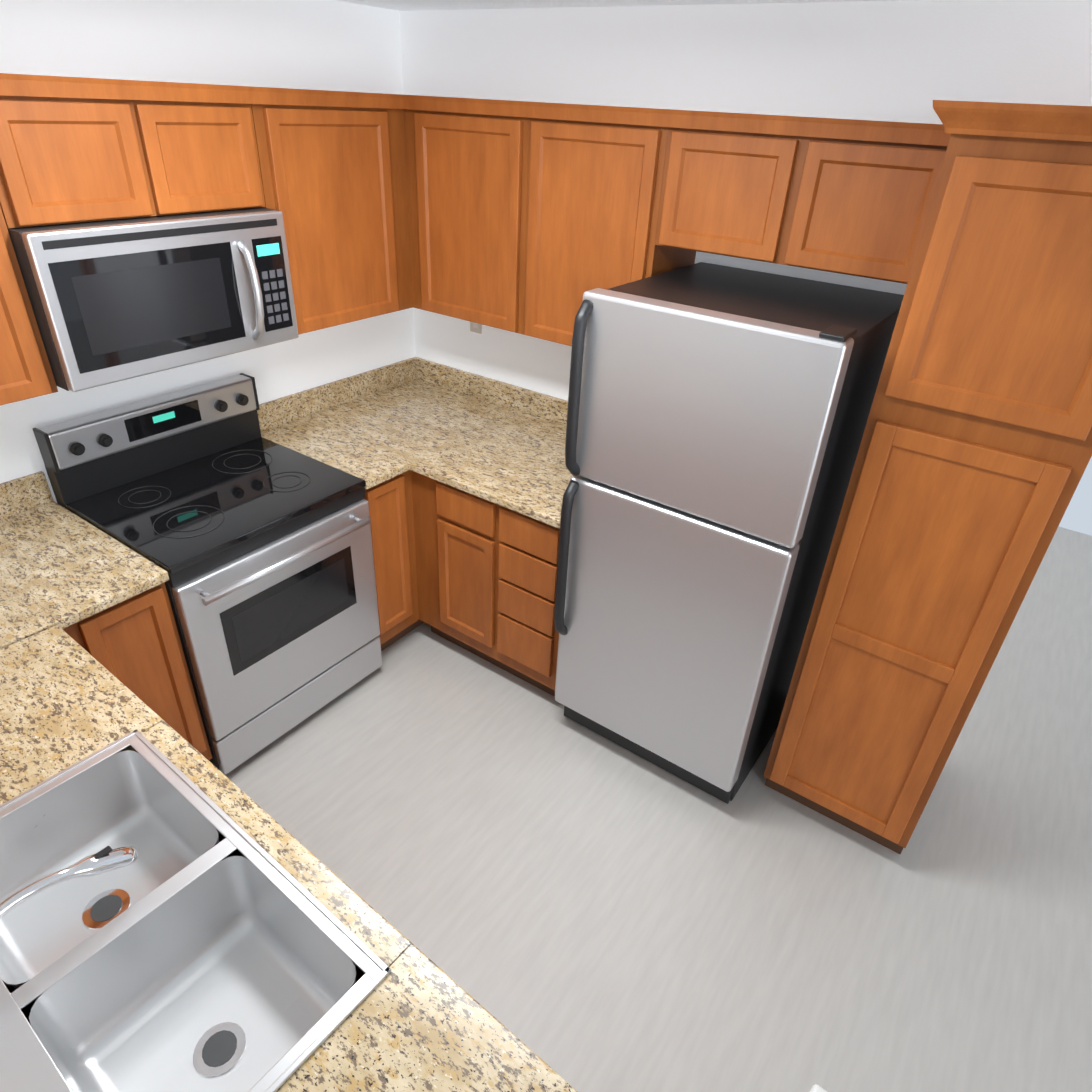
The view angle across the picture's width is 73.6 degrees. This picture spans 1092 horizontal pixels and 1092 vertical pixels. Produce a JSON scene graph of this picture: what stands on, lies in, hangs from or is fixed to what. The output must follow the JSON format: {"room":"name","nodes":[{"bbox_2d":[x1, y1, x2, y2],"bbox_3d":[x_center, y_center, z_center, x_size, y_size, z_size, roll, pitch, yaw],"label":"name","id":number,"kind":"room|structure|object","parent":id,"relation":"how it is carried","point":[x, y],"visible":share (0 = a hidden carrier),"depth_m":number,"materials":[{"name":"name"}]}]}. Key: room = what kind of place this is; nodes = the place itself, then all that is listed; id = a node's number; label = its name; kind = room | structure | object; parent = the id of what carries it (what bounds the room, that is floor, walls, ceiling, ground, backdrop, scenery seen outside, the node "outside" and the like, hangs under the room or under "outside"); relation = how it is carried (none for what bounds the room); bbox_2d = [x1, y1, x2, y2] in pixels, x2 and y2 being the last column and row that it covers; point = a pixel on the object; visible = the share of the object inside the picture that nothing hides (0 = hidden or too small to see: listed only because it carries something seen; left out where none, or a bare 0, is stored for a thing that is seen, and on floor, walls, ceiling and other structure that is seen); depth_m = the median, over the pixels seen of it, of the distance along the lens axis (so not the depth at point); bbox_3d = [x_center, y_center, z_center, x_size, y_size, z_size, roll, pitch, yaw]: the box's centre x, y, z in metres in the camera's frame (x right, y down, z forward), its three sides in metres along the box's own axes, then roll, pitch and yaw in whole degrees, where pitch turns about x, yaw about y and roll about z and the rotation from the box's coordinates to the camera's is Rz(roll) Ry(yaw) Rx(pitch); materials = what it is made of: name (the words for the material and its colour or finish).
{"room":"kitchen","nodes":[
{"label":"kitchen","id":0,"kind":"room"},
{"bbox_2d":[0,0,414,502],"bbox_3d":[-1.644,-0.469,2.407,0.100,2.420,3.500,22,36,28],"label":"wall","id":1,"kind":"structure","parent":0,"point":[330,45],"depth_m":2.50,"materials":[{"name":"white paint"}]},
{"bbox_2d":[0,169,57,405],"bbox_3d":[-1.612,-0.733,1.800,0.347,0.764,0.413,22,36,28],"label":"upper cabinet","id":2,"kind":"object","parent":1,"relation":"attached to","point":[25,369],"depth_m":1.93,"materials":[{"name":"brown wood"}]},
{"bbox_2d":[0,73,163,226],"bbox_3d":[-1.370,-1.077,1.972,0.347,0.334,0.383,22,36,28],"label":"upper cabinet","id":3,"kind":"object","parent":1,"relation":"attached to","point":[73,149],"depth_m":1.90,"materials":[{"name":"brown wood"}]},
{"bbox_2d":[7,207,298,391],"bbox_3d":[-1.221,-0.809,2.271,0.482,0.412,0.764,22,36,28],"label":"microwave","id":4,"kind":"object","parent":3,"relation":"attached to","point":[114,300],"visible":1,"depth_m":2.11,"materials":[{"name":"grey metal"}]},
{"bbox_2d":[136,80,275,214],"bbox_3d":[-1.148,-1.230,2.244,0.347,0.334,0.382,22,36,28],"label":"upper cabinet","id":5,"kind":"object","parent":1,"relation":"attached to","point":[209,142],"depth_m":2.17,"materials":[{"name":"brown wood"}]},
{"bbox_2d":[260,87,403,334],"bbox_3d":[-0.886,-1.235,2.688,0.347,0.764,0.550,22,36,28],"label":"upper cabinet","id":6,"kind":"object","parent":1,"relation":"attached to","point":[332,154],"depth_m":2.60,"materials":[{"name":"brown wood"}]},
{"bbox_2d":[336,0,906,10],"bbox_3d":[0.815,-0.596,-0.099,6.800,0.630,9.100,22,36,28],"label":"ceiling","id":7,"kind":"structure","parent":0,"point":[408,5],"depth_m":2.49,"materials":[{"name":"white paint"}]},
{"bbox_2d":[225,526,1091,1091],"bbox_3d":[0.685,1.780,1.349,6.800,0.100,9.100,22,36,28],"label":"floor","id":8,"kind":"structure","parent":0,"point":[571,902],"depth_m":2.37,"materials":[{"name":"grey wood"}]},
{"bbox_2d":[63,618,102,664],"bbox_3d":[-1.938,0.719,1.912,0.682,0.882,1.285,22,36,28],"label":"base cabinet","id":9,"kind":"object","parent":8,"relation":"on","point":[79,631],"depth_m":2.01,"materials":[{"name":"brown wood"}]},
{"bbox_2d":[87,582,211,759],"bbox_3d":[-1.492,0.411,2.457,0.682,0.882,0.253,22,36,28],"label":"base cabinet","id":10,"kind":"object","parent":8,"relation":"on","point":[133,645],"depth_m":2.20,"materials":[{"name":"brown wood"}]},
{"bbox_2d":[0,471,168,612],"bbox_3d":[-1.470,-0.009,2.166,0.714,0.137,0.310,22,36,28],"label":"countertop","id":11,"kind":"structure","parent":10,"relation":"on","point":[41,540],"depth_m":2.19,"materials":[{"name":"stone"}]},
{"bbox_2d":[2,750,364,1024],"bbox_3d":[-0.737,1.053,1.471,0.940,0.882,0.662,22,36,28],"label":"base cabinet","id":12,"kind":"object","parent":8,"relation":"on","point":[360,973],"depth_m":1.23,"materials":[{"name":"brown wood"}]},
{"bbox_2d":[0,561,577,1091],"bbox_3d":[-0.959,0.512,1.357,2.664,0.137,0.660,22,36,28],"label":"countertop","id":13,"kind":"structure","parent":12,"relation":"on","point":[416,1021],"depth_m":1.34,"materials":[{"name":"stone"}]},
{"bbox_2d":[0,846,136,918],"bbox_3d":[-0.823,0.555,1.150,0.073,0.217,0.319,22,36,28],"label":"faucet","id":14,"kind":"object","parent":13,"relation":"on","point":[106,859],"visible":1,"depth_m":1.20,"materials":[{"name":"silver metal"}]},
{"bbox_2d":[0,729,390,1091],"bbox_3d":[-0.738,0.727,1.263,0.840,0.191,0.552,22,36,28],"label":"sink","id":15,"kind":"object","parent":13,"relation":"in","point":[179,954],"visible":0.98,"depth_m":1.32,"materials":[{"name":"silver metal"}]},
{"bbox_2d":[32,373,381,774],"bbox_3d":[-1.140,0.098,2.717,0.743,1.177,0.762,22,36,28],"label":"range","id":16,"kind":"object","parent":8,"relation":"on","point":[232,522],"visible":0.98,"depth_m":2.54,"materials":[{"name":"grey metal"}]},
{"bbox_2d":[364,471,419,650],"bbox_3d":[-0.910,0.009,3.167,0.682,0.882,0.203,22,36,28],"label":"base cabinet","id":17,"kind":"object","parent":8,"relation":"on","point":[389,501],"depth_m":2.98,"materials":[{"name":"brown wood"}]},
{"bbox_2d":[257,394,407,488],"bbox_3d":[-0.879,-0.425,2.900,0.697,0.137,0.210,22,36,28],"label":"countertop","id":18,"kind":"structure","parent":17,"relation":"on","point":[372,454],"depth_m":3.00,"materials":[{"name":"stone"}]},
{"bbox_2d":[412,471,491,660],"bbox_3d":[-0.173,-0.011,3.266,0.451,0.882,0.738,22,36,28],"label":"base cabinet","id":19,"kind":"object","parent":8,"relation":"on","point":[474,574],"depth_m":2.98,"materials":[{"name":"brown wood"}]},
{"bbox_2d":[488,503,559,696],"bbox_3d":[0.134,0.116,3.086,0.304,0.882,0.738,22,36,28],"label":"base cabinet","id":20,"kind":"object","parent":8,"relation":"on","point":[523,639],"depth_m":2.80,"materials":[{"name":"brown wood"}]},
{"bbox_2d":[292,357,572,528],"bbox_3d":[-0.291,-0.495,3.068,1.447,0.137,0.767,22,36,28],"label":"countertop","id":21,"kind":"structure","parent":20,"relation":"on","point":[500,443],"depth_m":3.18,"materials":[{"name":"stone"}]},
{"bbox_2d":[554,262,903,803],"bbox_3d":[0.567,-0.027,2.551,0.735,1.682,0.826,22,36,28],"label":"fridge","id":22,"kind":"object","parent":8,"relation":"on","point":[717,417],"visible":1,"depth_m":2.16,"materials":[{"name":"silver metal"}]},
{"bbox_2d":[764,100,1091,853],"bbox_3d":[1.181,-0.037,2.184,0.571,2.178,0.680,22,36,28],"label":"pantry","id":23,"kind":"object","parent":8,"relation":"on","point":[974,455],"visible":1,"depth_m":1.81,"materials":[{"name":"brown wood"}]},
{"bbox_2d":[399,0,1091,400],"bbox_3d":[0.465,-0.688,2.956,2.660,2.420,0.100,22,36,28],"label":"wall","id":24,"kind":"structure","parent":0,"point":[909,60],"depth_m":2.32,"materials":[{"name":"white paint"}]},
{"bbox_2d":[404,95,519,331],"bbox_3d":[-0.219,-1.298,2.851,0.579,0.764,0.348,22,36,28],"label":"upper cabinet","id":25,"kind":"object","parent":24,"relation":"attached to","point":[461,154],"depth_m":2.72,"materials":[{"name":"brown wood"}]},
{"bbox_2d":[470,322,481,333],"bbox_3d":[-0.320,-1.031,3.327,0.070,0.115,0.006,22,36,28],"label":"electrical outlet plate","id":26,"kind":"object","parent":24,"relation":"attached to","point":[476,327],"visible":0.44,"depth_m":3.34,"materials":[{"name":"white plastic"}]},
{"bbox_2d":[512,101,694,345],"bbox_3d":[0.228,-1.114,2.589,0.520,0.764,0.348,22,36,28],"label":"upper cabinet","id":27,"kind":"object","parent":24,"relation":"attached to","point":[532,219],"depth_m":2.43,"materials":[{"name":"brown wood"}]},
{"bbox_2d":[652,109,799,262],"bbox_3d":[0.619,-1.123,2.264,0.418,0.374,0.348,22,36,28],"label":"upper cabinet","id":28,"kind":"object","parent":24,"relation":"attached to","point":[724,179],"depth_m":2.14,"materials":[{"name":"brown wood"}]},
{"bbox_2d":[772,117,950,283],"bbox_3d":[0.953,-0.986,2.069,0.402,0.374,0.348,22,36,28],"label":"upper cabinet","id":29,"kind":"object","parent":24,"relation":"attached to","point":[858,196],"depth_m":1.96,"materials":[{"name":"brown wood"}]},
{"bbox_3d":[-0.496,1.124,1.233,1.686,1.030,0.890,22,36,28],"label":"wall","id":30,"kind":"structure","parent":0,"visible":0},
{"bbox_2d":[810,1084,826,1091],"bbox_3d":[-0.464,0.671,0.947,1.709,0.042,0.935,22,36,28],"label":"half wall cap","id":31,"kind":"object","parent":30,"relation":"on","point":[816,1088],"visible":1,"depth_m":0.95,"materials":[{"name":"white"}]}
]}

